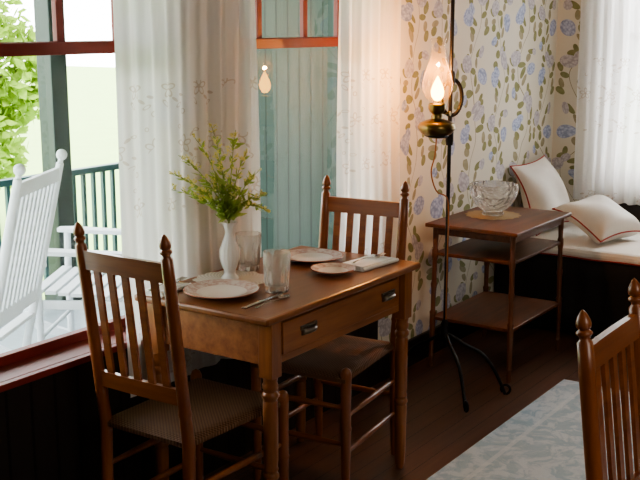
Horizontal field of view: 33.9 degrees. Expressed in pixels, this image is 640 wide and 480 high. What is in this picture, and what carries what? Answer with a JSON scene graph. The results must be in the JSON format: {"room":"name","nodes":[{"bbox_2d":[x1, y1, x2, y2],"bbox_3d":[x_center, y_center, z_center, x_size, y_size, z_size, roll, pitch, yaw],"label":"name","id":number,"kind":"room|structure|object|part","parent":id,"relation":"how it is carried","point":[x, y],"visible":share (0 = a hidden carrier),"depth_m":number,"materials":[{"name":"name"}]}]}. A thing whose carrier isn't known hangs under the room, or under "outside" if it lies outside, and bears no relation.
{"room":"dining room","nodes":[
{"label":"dining room","id":0,"kind":"room"},
{"bbox_2d":[0,285,124,349],"bbox_3d":[-2.092,0.996,4.102,2.640,0.100,6.750,8,14,34],"label":"floor","id":1,"kind":"structure","parent":0,"point":[14,340],"depth_m":6.27,"materials":[{"name":"paint"}]},
{"bbox_2d":[0,149,66,346],"bbox_3d":[-1.632,0.205,4.719,0.921,1.181,0.670,1,12,5],"label":"rocking chair","id":2,"kind":"object","parent":1,"relation":"on","point":[33,200],"visible":0.81,"depth_m":4.66,"materials":[{"name":"white paint"}]},
{"bbox_3d":[-1.630,0.396,4.758,0.510,0.101,0.540,1,12,5],"label":"seat","id":3,"kind":"part","parent":2,"relation":"part of","materials":[{"name":"white paint"}]},
{"bbox_2d":[33,0,81,299],"bbox_3d":[-1.661,-0.980,6.516,0.170,2.800,0.170,8,14,34],"label":"porch post","id":4,"kind":"object","parent":1,"relation":"on","point":[51,69],"visible":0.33,"depth_m":6.52,"materials":[{"name":"green paint"}]},
{"bbox_2d":[0,226,124,353],"bbox_3d":[-1.172,0.055,5.449,0.921,1.181,0.670,0,12,2],"label":"rocking chair","id":5,"kind":"object","parent":1,"relation":"on","point":[64,281],"visible":0.24,"depth_m":5.36,"materials":[{"name":"white paint"}]},
{"bbox_3d":[-1.403,0.354,5.237,0.038,0.591,0.051,0,12,2],"label":"leg","id":6,"kind":"part","parent":5,"relation":"part of","materials":[{"name":"white paint"}]},
{"bbox_3d":[-1.381,0.242,5.780,0.038,0.591,0.051,0,12,2],"label":"leg","id":7,"kind":"part","parent":5,"relation":"part of","materials":[{"name":"white paint"}]},
{"bbox_3d":[-1.169,0.246,5.488,0.510,0.101,0.540,0,12,2],"label":"seat","id":8,"kind":"part","parent":5,"relation":"part of","materials":[{"name":"white paint"}]},
{"bbox_3d":[-1.164,0.068,5.158,0.580,0.042,0.095,0,12,2],"label":"armrest","id":9,"kind":"part","parent":5,"relation":"part of","materials":[{"name":"white paint"}]},
{"bbox_3d":[-1.141,-0.047,5.721,0.580,0.042,0.095,0,12,2],"label":"armrest","id":10,"kind":"part","parent":5,"relation":"part of","materials":[{"name":"white paint"}]},
{"bbox_2d":[257,0,332,256],"bbox_3d":[-0.205,-0.988,6.428,2.540,2.850,0.100,8,14,34],"label":"wall","id":11,"kind":"structure","parent":0,"point":[295,85],"depth_m":6.39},
{"bbox_2d":[72,162,118,266],"bbox_3d":[-1.441,-0.144,7.017,0.060,0.720,0.610,8,14,34],"label":"porch railing","id":12,"kind":"object","parent":11,"relation":"attached to","point":[92,170],"visible":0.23,"depth_m":6.93,"materials":[{"name":"green paint"}]},
{"bbox_3d":[-1.441,-0.477,6.948,0.060,0.040,0.610,8,14,34],"label":"rail","id":13,"kind":"part","parent":12,"relation":"part of","materials":[{"name":"green paint"}]},
{"bbox_2d":[203,325,628,479],"bbox_3d":[1.258,1.217,2.278,4.960,0.100,7.500,8,14,34],"label":"floor","id":14,"kind":"structure","parent":0,"point":[439,430],"depth_m":4.45,"materials":[{"name":"brown wood"}]},
{"bbox_2d":[73,222,289,479],"bbox_3d":[-0.403,0.443,3.166,0.397,1.059,0.535,8,14,34],"label":"dining chair","id":15,"kind":"object","parent":14,"relation":"on","point":[186,415],"visible":0.97,"depth_m":3.00,"materials":[{"name":"brown wood"}]},
{"bbox_3d":[-0.657,0.460,3.083,0.039,1.059,0.108,8,14,34],"label":"leg","id":16,"kind":"part","parent":15,"relation":"part of","materials":[{"name":"brown wood"}]},
{"bbox_3d":[-0.527,0.244,2.939,0.326,0.415,0.070,8,14,34],"label":"backrest","id":17,"kind":"part","parent":15,"relation":"part of","materials":[{"name":"brown wood"}]},
{"bbox_3d":[-0.388,0.497,2.903,0.039,1.059,0.108,8,14,34],"label":"leg","id":18,"kind":"part","parent":15,"relation":"part of","materials":[{"name":"brown wood"}]},
{"bbox_3d":[-0.381,0.523,3.215,0.370,0.037,0.455,8,14,34],"label":"seat","id":19,"kind":"part","parent":15,"relation":"part of","materials":[{"name":"brown wicker"}]},
{"bbox_3d":[-0.411,0.664,3.522,0.041,0.484,0.042,8,14,34],"label":"leg","id":20,"kind":"part","parent":15,"relation":"part of","materials":[{"name":"brown wood"}]},
{"bbox_3d":[-0.117,0.704,3.325,0.041,0.484,0.042,8,14,34],"label":"leg","id":21,"kind":"part","parent":15,"relation":"part of","materials":[{"name":"brown wood"}]},
{"bbox_2d":[134,246,420,479],"bbox_3d":[-0.112,0.502,3.598,0.528,0.770,0.910,8,14,34],"label":"dining table","id":22,"kind":"object","parent":14,"relation":"on","point":[319,309],"visible":0.84,"depth_m":3.29,"materials":[{"name":"brown wood"}]},
{"bbox_3d":[-0.518,0.553,3.407,0.051,0.747,0.051,8,14,34],"label":"leg","id":23,"kind":"part","parent":22,"relation":"part of","materials":[{"name":"brown wood"}]},
{"bbox_2d":[145,282,191,297],"bbox_3d":[-0.486,0.154,3.336,0.080,0.016,0.160,6,13,28],"label":"napkin","id":24,"kind":"object","parent":22,"relation":"on","point":[180,285],"visible":0.29,"depth_m":3.32,"materials":[{"name":"white fabric"}]},
{"bbox_2d":[147,276,186,290],"bbox_3d":[-0.486,0.139,3.338,0.021,0.010,0.189,6,13,28],"label":"fork","id":25,"kind":"object","parent":24,"relation":"on","point":[182,277],"visible":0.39,"depth_m":3.39,"materials":[{"name":"metal"}]},
{"bbox_2d":[183,279,259,298],"bbox_3d":[-0.308,0.161,3.294,0.240,0.020,0.240,8,14,34],"label":"plate","id":26,"kind":"object","parent":22,"relation":"on","point":[218,288],"visible":1,"depth_m":3.32,"materials":[{"name":"white ceramic"}]},
{"bbox_2d":[193,270,263,284],"bbox_3d":[-0.294,0.130,3.488,0.254,0.002,0.260,8,14,34],"label":"doily","id":27,"kind":"object","parent":22,"relation":"on","point":[251,276],"visible":0.58,"depth_m":3.52,"materials":[{"name":"fabric"}]},
{"bbox_2d":[219,220,239,279],"bbox_3d":[-0.299,0.035,3.472,0.067,0.192,0.068,-3,12,-14],"label":"flower vase","id":28,"kind":"object","parent":27,"relation":"on","point":[229,254],"visible":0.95,"depth_m":3.45,"materials":[{"name":"white ceramic"}]},
{"bbox_2d":[169,123,270,222],"bbox_3d":[-0.321,-0.152,3.418,0.337,0.459,0.105,-6,13,-25],"label":"flower bouquet","id":29,"kind":"object","parent":28,"relation":"in","point":[229,208],"visible":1,"depth_m":3.42,"materials":[{"name":"green plant"}]},
{"bbox_3d":[-0.387,-0.054,3.412,0.100,0.270,0.170,8,14,34],"label":"flower stem","id":30,"kind":"part","parent":29,"relation":"part of","materials":[{"name":"green plant"}]},
{"bbox_3d":[-0.374,-0.100,3.404,0.082,0.363,0.152,8,14,34],"label":"flower stem","id":31,"kind":"part","parent":29,"relation":"part of","materials":[{"name":"green plant"}]},
{"bbox_3d":[-0.353,-0.135,3.413,0.066,0.428,0.102,8,14,34],"label":"flower stem","id":32,"kind":"part","parent":29,"relation":"part of","materials":[{"name":"green plant"}]},
{"bbox_3d":[-0.284,-0.146,3.454,0.037,0.432,0.052,8,14,34],"label":"flower stem","id":33,"kind":"part","parent":29,"relation":"part of","materials":[{"name":"green plant"}]},
{"bbox_2d":[235,231,260,271],"bbox_3d":[-0.247,0.040,3.615,0.089,0.128,0.089,8,14,34],"label":"drinking glass","id":34,"kind":"object","parent":22,"relation":"on","point":[248,242],"visible":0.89,"depth_m":3.58,"materials":[{"name":"clear glass"}]},
{"bbox_2d":[242,293,282,308],"bbox_3d":[-0.172,0.185,3.213,0.016,0.005,0.215,7,14,31],"label":"table knife","id":35,"kind":"object","parent":22,"relation":"on","point":[276,295],"visible":1,"depth_m":3.19,"materials":[{"name":"metal"}]},
{"bbox_3d":[-0.148,0.604,3.159,0.051,0.747,0.051,8,14,34],"label":"leg","id":36,"kind":"part","parent":22,"relation":"part of","materials":[{"name":"brown wood"}]},
{"bbox_2d":[255,294,289,307],"bbox_3d":[-0.144,0.186,3.197,0.033,0.007,0.170,7,14,32],"label":"spoon","id":37,"kind":"object","parent":22,"relation":"on","point":[283,295],"visible":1,"depth_m":3.23,"materials":[{"name":"metal"}]},
{"bbox_2d":[263,249,290,293],"bbox_3d":[-0.137,0.099,3.326,0.089,0.128,0.089,8,14,34],"label":"drinking glass","id":38,"kind":"object","parent":22,"relation":"on","point":[276,262],"visible":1,"depth_m":3.29,"materials":[{"name":"clear glass"}]},
{"bbox_3d":[-0.076,0.422,4.041,0.051,0.747,0.051,8,14,34],"label":"leg","id":39,"kind":"part","parent":22,"relation":"part of","materials":[{"name":"brown wood"}]},
{"bbox_3d":[-0.027,0.273,3.232,0.022,0.032,0.086,8,14,34],"label":"drawer handle","id":40,"kind":"part","parent":22,"relation":"part of","materials":[{"name":"silver metal"}]},
{"bbox_2d":[290,248,342,262],"bbox_3d":[-0.027,0.062,3.776,0.224,0.020,0.224,8,14,34],"label":"plate","id":41,"kind":"object","parent":22,"relation":"on","point":[304,255],"visible":0.91,"depth_m":3.81,"materials":[{"name":"white ceramic"}]},
{"bbox_2d":[310,262,355,275],"bbox_3d":[0.044,0.103,3.574,0.156,0.020,0.156,8,14,34],"label":"plate","id":42,"kind":"object","parent":22,"relation":"on","point":[329,269],"visible":1,"depth_m":3.60,"materials":[{"name":"white ceramic"}]},
{"bbox_3d":[-0.077,0.217,3.515,0.386,0.099,0.684,8,14,34],"label":"drawer","id":43,"kind":"part","parent":22,"relation":"part of","materials":[{"name":"brown wood"}]},
{"bbox_2d":[343,254,398,271],"bbox_3d":[0.172,0.079,3.702,0.115,0.016,0.210,9,15,38],"label":"napkin","id":44,"kind":"object","parent":22,"relation":"on","point":[366,264],"visible":0.89,"depth_m":3.68,"materials":[{"name":"white fabric"}]},
{"bbox_2d":[352,253,386,262],"bbox_3d":[0.173,0.064,3.704,0.021,0.010,0.189,9,15,38],"label":"fork","id":45,"kind":"object","parent":44,"relation":"on","point":[380,254],"visible":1,"depth_m":3.74,"materials":[{"name":"metal"}]},
{"bbox_3d":[0.243,0.193,3.621,0.022,0.032,0.086,8,14,34],"label":"drawer handle","id":46,"kind":"part","parent":22,"relation":"part of","materials":[{"name":"silver metal"}]},
{"bbox_3d":[0.294,0.473,3.794,0.051,0.747,0.051,8,14,34],"label":"leg","id":47,"kind":"part","parent":22,"relation":"part of","materials":[{"name":"brown wood"}]},
{"bbox_2d":[251,175,409,479],"bbox_3d":[0.049,0.323,3.800,0.397,1.040,0.535,6,13,28],"label":"dining chair","id":48,"kind":"object","parent":14,"relation":"on","point":[336,362],"visible":0.76,"depth_m":3.84,"materials":[{"name":"brown wood"}]},
{"bbox_3d":[-0.225,0.626,3.727,0.041,0.475,0.042,6,13,28],"label":"leg","id":49,"kind":"part","parent":48,"relation":"part of","materials":[{"name":"brown wood"}]},
{"bbox_3d":[0.030,0.414,3.783,0.370,0.036,0.455,6,13,28],"label":"seat","id":50,"kind":"part","parent":48,"relation":"part of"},
{"bbox_3d":[0.007,0.269,4.059,0.039,1.040,0.108,6,13,28],"label":"leg","id":51,"kind":"part","parent":48,"relation":"part of","materials":[{"name":"brown wood"}]},
{"bbox_3d":[0.087,0.660,3.561,0.041,0.475,0.042,6,13,28],"label":"leg","id":52,"kind":"part","parent":48,"relation":"part of","materials":[{"name":"brown wood"}]},
{"bbox_3d":[0.154,0.052,3.942,0.326,0.408,0.070,6,13,28],"label":"backrest","id":53,"kind":"part","parent":48,"relation":"part of","materials":[{"name":"brown wood"}]},
{"bbox_3d":[0.294,0.301,3.907,0.039,1.040,0.108,6,13,28],"label":"leg","id":54,"kind":"part","parent":48,"relation":"part of","materials":[{"name":"brown wood"}]},
{"bbox_2d":[408,0,510,412],"bbox_3d":[0.532,-0.421,4.397,0.529,2.244,0.322,8,14,34],"label":"floor lamp","id":55,"kind":"object","parent":14,"relation":"on","point":[436,127],"visible":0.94,"depth_m":4.41,"materials":[{"name":"black metal"}]},
{"bbox_3d":[0.508,-0.036,4.446,0.015,0.803,0.141,10,15,40],"label":"lamp cord","id":56,"kind":"part","parent":55,"relation":"part of","materials":[{"name":"fabric"}]},
{"bbox_3d":[0.486,-0.528,4.304,0.086,0.068,0.072,8,14,34],"label":"burner","id":57,"kind":"part","parent":55,"relation":"part of","materials":[{"name":"gold metal"}]},
{"bbox_2d":[425,206,571,382],"bbox_3d":[0.860,0.236,5.066,0.460,0.700,0.650,8,14,34],"label":"side table","id":58,"kind":"object","parent":14,"relation":"on","point":[510,242],"visible":0.95,"depth_m":4.93,"materials":[{"name":"brown wood"}]},
{"bbox_3d":[0.535,0.270,4.944,0.039,0.682,0.031,-2,12,-10],"label":"leg","id":59,"kind":"part","parent":58,"relation":"part of","materials":[{"name":"brown wood"}]},
{"bbox_3d":[0.859,0.175,5.410,0.031,0.682,0.039,-2,12,-10],"label":"leg","id":60,"kind":"part","parent":58,"relation":"part of","materials":[{"name":"brown wood"}]},
{"bbox_2d":[465,210,520,219],"bbox_3d":[0.835,-0.122,5.065,0.273,0.002,0.273,8,14,34],"label":"doily","id":61,"kind":"object","parent":58,"relation":"on","point":[476,213],"visible":0.84,"depth_m":5.04,"materials":[{"name":"beige fabric"}]},
{"bbox_2d":[469,180,518,215],"bbox_3d":[0.835,-0.197,5.050,0.236,0.150,0.236,8,14,34],"label":"glass bowl","id":62,"kind":"object","parent":61,"relation":"on","point":[493,197],"visible":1,"depth_m":4.98,"materials":[{"name":"clear glass"}]},
{"bbox_2d":[434,291,558,331],"bbox_3d":[0.860,0.341,5.088,0.410,0.015,0.590,8,14,34],"label":"shelf","id":63,"kind":"object","parent":58,"relation":"attached to","point":[486,309],"depth_m":5.04,"materials":[{"name":"brown wood"}]},
{"bbox_2d":[437,237,560,264],"bbox_3d":[0.860,0.038,5.026,0.400,0.015,0.580,8,14,34],"label":"shelf","id":64,"kind":"object","parent":58,"relation":"attached to","point":[470,249],"depth_m":4.93,"materials":[{"name":"brown wood"}]},
{"bbox_3d":[0.860,0.315,4.727,0.031,0.682,0.039,-2,12,-10],"label":"leg","id":65,"kind":"part","parent":58,"relation":"part of","materials":[{"name":"brown wood"}]},
{"bbox_3d":[1.184,0.219,5.192,0.039,0.682,0.031,-2,12,-10],"label":"leg","id":66,"kind":"part","parent":58,"relation":"part of","materials":[{"name":"brown wood"}]},
{"bbox_2d":[426,379,634,479],"bbox_3d":[1.283,1.007,3.033,2.320,0.008,2.820,8,14,34],"label":"rug","id":67,"kind":"object","parent":14,"relation":"on","point":[543,440],"visible":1,"depth_m":4.03,"materials":[{"name":"blue carpet"}]},
{"bbox_2d":[575,278,639,479],"bbox_3d":[0.833,0.646,2.215,0.535,1.028,0.397,8,14,34],"label":"dining chair","id":68,"kind":"object","parent":67,"relation":"on","point":[593,354],"visible":1,"depth_m":2.25,"materials":[{"name":"brown wood"}]},
{"bbox_3d":[0.565,0.649,2.201,0.108,1.028,0.039,8,14,34],"label":"leg","id":69,"kind":"part","parent":68,"relation":"part of","materials":[{"name":"brown wood"}]},
{"bbox_3d":[0.651,0.393,2.290,0.070,0.403,0.326,8,14,34],"label":"backrest","id":70,"kind":"part","parent":68,"relation":"part of","materials":[{"name":"brown wood"}]},
{"bbox_3d":[0.749,0.595,2.465,0.108,1.028,0.039,8,14,34],"label":"leg","id":71,"kind":"part","parent":68,"relation":"part of","materials":[{"name":"brown wood"}]},
{"bbox_2d":[496,221,639,335],"bbox_3d":[2.025,0.278,5.433,2.070,0.470,0.768,8,14,34],"label":"window seat","id":72,"kind":"object","parent":14,"relation":"on","point":[596,278],"visible":0.59,"depth_m":5.45,"materials":[{"name":"black wood"}]},
{"bbox_2d":[510,155,569,235],"bbox_3d":[1.250,-0.251,5.839,0.229,0.393,0.423,9,15,37],"label":"pillow","id":73,"kind":"object","parent":72,"relation":"on","point":[541,186],"visible":0.63,"depth_m":5.73,"materials":[{"name":"fabric"}]},
{"bbox_3d":[2.025,0.075,5.392,2.070,0.055,0.765,8,14,34],"label":"mattress","id":74,"kind":"part","parent":72,"relation":"part of","materials":[{"name":"fabric"}]},
{"bbox_3d":[2.027,0.275,5.436,2.050,0.355,0.730,8,14,34],"label":"bed frame","id":75,"kind":"part","parent":72,"relation":"part of","materials":[{"name":"black wood"}]},
{"bbox_2d":[552,195,639,243],"bbox_3d":[1.493,-0.119,5.628,0.355,0.220,0.340,-9,14,-36],"label":"pillow","id":76,"kind":"object","parent":72,"relation":"on","point":[602,219],"visible":0.94,"depth_m":5.52,"materials":[{"name":"fabric"}]},
{"bbox_2d":[378,0,557,341],"bbox_3d":[-0.652,-0.465,3.386,0.200,2.750,7.300,8,14,34],"label":"wall","id":77,"kind":"structure","parent":0,"point":[504,63],"depth_m":5.28,"materials":[{"name":"paper"}]},
{"bbox_2d":[0,0,126,392],"bbox_3d":[-0.833,-0.471,3.091,0.225,1.720,1.000,8,14,34],"label":"window","id":78,"kind":"structure","parent":77,"relation":"in","point":[20,366],"depth_m":3.20,"materials":[{"name":"red paint"}]},
{"bbox_3d":[-0.891,-0.922,3.038,0.025,0.755,0.860,8,14,34],"label":"sash","id":79,"kind":"part","parent":78,"relation":"part of","materials":[{"name":"red paint"}]},
{"bbox_3d":[-0.833,0.361,3.262,0.225,0.020,1.000,8,14,34],"label":"sill","id":80,"kind":"part","parent":78,"relation":"part of","materials":[{"name":"red paint"}]},
{"bbox_2d":[0,320,377,479],"bbox_3d":[-1.183,0.793,2.655,0.015,0.578,5.100,8,14,34],"label":"wainscoting","id":81,"kind":"structure","parent":77,"relation":"attached to","point":[50,425],"depth_m":3.26,"materials":[{"name":"brown wood"}]},
{"bbox_2d":[255,0,338,242],"bbox_3d":[-0.095,-0.689,4.151,0.225,1.720,1.000,8,14,34],"label":"window","id":82,"kind":"structure","parent":77,"relation":"in","point":[303,41],"depth_m":4.28,"materials":[{"name":"red paint"}]},
{"bbox_3d":[-0.152,-1.140,4.098,0.025,0.755,0.860,8,14,34],"label":"sash","id":83,"kind":"part","parent":82,"relation":"part of","materials":[{"name":"red paint"}]},
{"bbox_3d":[-0.126,-0.334,4.245,0.030,0.948,0.860,8,14,34],"label":"sash","id":84,"kind":"part","parent":82,"relation":"part of","materials":[{"name":"red paint"}]},
{"bbox_3d":[-0.142,-0.705,4.181,0.110,1.700,0.920,8,14,34],"label":"frame","id":85,"kind":"part","parent":82,"relation":"part of","materials":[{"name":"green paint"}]},
{"bbox_2d":[377,322,480,382],"bbox_3d":[0.819,0.423,5.572,0.018,0.130,2.000,8,14,34],"label":"baseboard","id":86,"kind":"structure","parent":77,"relation":"attached to","point":[460,331],"depth_m":5.10,"materials":[{"name":"black wood"}]},
{"bbox_3d":[-0.414,-1.434,3.318,0.049,0.014,2.780,8,14,34],"label":"curtain rod","id":87,"kind":"object","parent":77,"relation":"attached to","visible":0},
{"bbox_2d":[113,0,260,397],"bbox_3d":[-0.419,-0.483,3.474,0.032,1.918,0.690,8,14,34],"label":"curtain","id":88,"kind":"object","parent":87,"relation":"hanging from","point":[182,67],"visible":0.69,"depth_m":3.44,"materials":[{"name":"fabric"}]},
{"bbox_2d":[336,0,400,257],"bbox_3d":[0.217,-0.675,4.382,0.040,1.908,0.500,8,14,34],"label":"curtain","id":89,"kind":"object","parent":87,"relation":"hanging from","point":[368,90],"visible":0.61,"depth_m":4.39,"materials":[{"name":"fabric"}]},
{"bbox_2d":[551,0,580,201],"bbox_3d":[3.315,-0.785,4.945,4.560,2.750,0.200,8,14,34],"label":"wall","id":90,"kind":"structure","parent":0,"point":[569,11],"depth_m":6.12,"materials":[{"name":"paper"}]},
{"bbox_2d":[618,203,639,221],"bbox_3d":[2.287,0.060,5.699,1.700,0.530,0.020,8,14,34],"label":"trim","id":91,"kind":"structure","parent":90,"relation":"attached to","point":[634,210],"depth_m":5.99,"materials":[{"name":"black wood"}]},
{"bbox_3d":[1.986,-1.879,5.484,1.300,0.014,0.062,8,14,34],"label":"curtain rod","id":92,"kind":"object","parent":90,"relation":"attached to","visible":0},
{"bbox_2d":[573,0,639,205],"bbox_3d":[1.675,-1.061,5.839,0.480,1.738,0.042,8,14,34],"label":"curtain","id":93,"kind":"object","parent":92,"relation":"hanging from","point":[607,137],"visible":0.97,"depth_m":5.92,"materials":[{"name":"fabric"}]},
{"label":"outside","id":94,"kind":"structure","parent":0,"visible":0},
{"bbox_2d":[0,64,121,299],"bbox_3d":[-21.296,-3.151,26.540,54.800,0.100,60.000,8,14,34],"label":"outdoor background","id":95,"kind":"structure","parent":94,"point":[92,99],"depth_m":21.07,"materials":[{"name":"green plant"}]},
{"bbox_2d":[0,0,39,189],"bbox_3d":[-4.037,-1.870,10.562,2.075,3.828,2.761,8,14,34],"label":"tree","id":96,"kind":"object","parent":95,"relation":"on","point":[23,98],"visible":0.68,"depth_m":10.76,"materials":[{"name":"green plant"}]},
{"bbox_3d":[-2.957,-0.598,4.655,0.170,2.800,0.170,8,14,34],"label":"porch post","id":97,"kind":"object","parent":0,"visible":0},
{"bbox_2d":[0,174,48,281],"bbox_3d":[-2.309,0.112,5.771,0.060,0.720,2.126,8,14,34],"label":"porch railing","id":98,"kind":"object","parent":97,"relation":"attached to","point":[6,183],"visible":0.02,"depth_m":6.32,"materials":[{"name":"green paint"}]},
{"bbox_3d":[-2.309,-0.221,5.702,0.060,0.040,2.126,8,14,34],"label":"rail","id":99,"kind":"part","parent":98,"relation":"part of","materials":[{"name":"green paint"}]}
]}

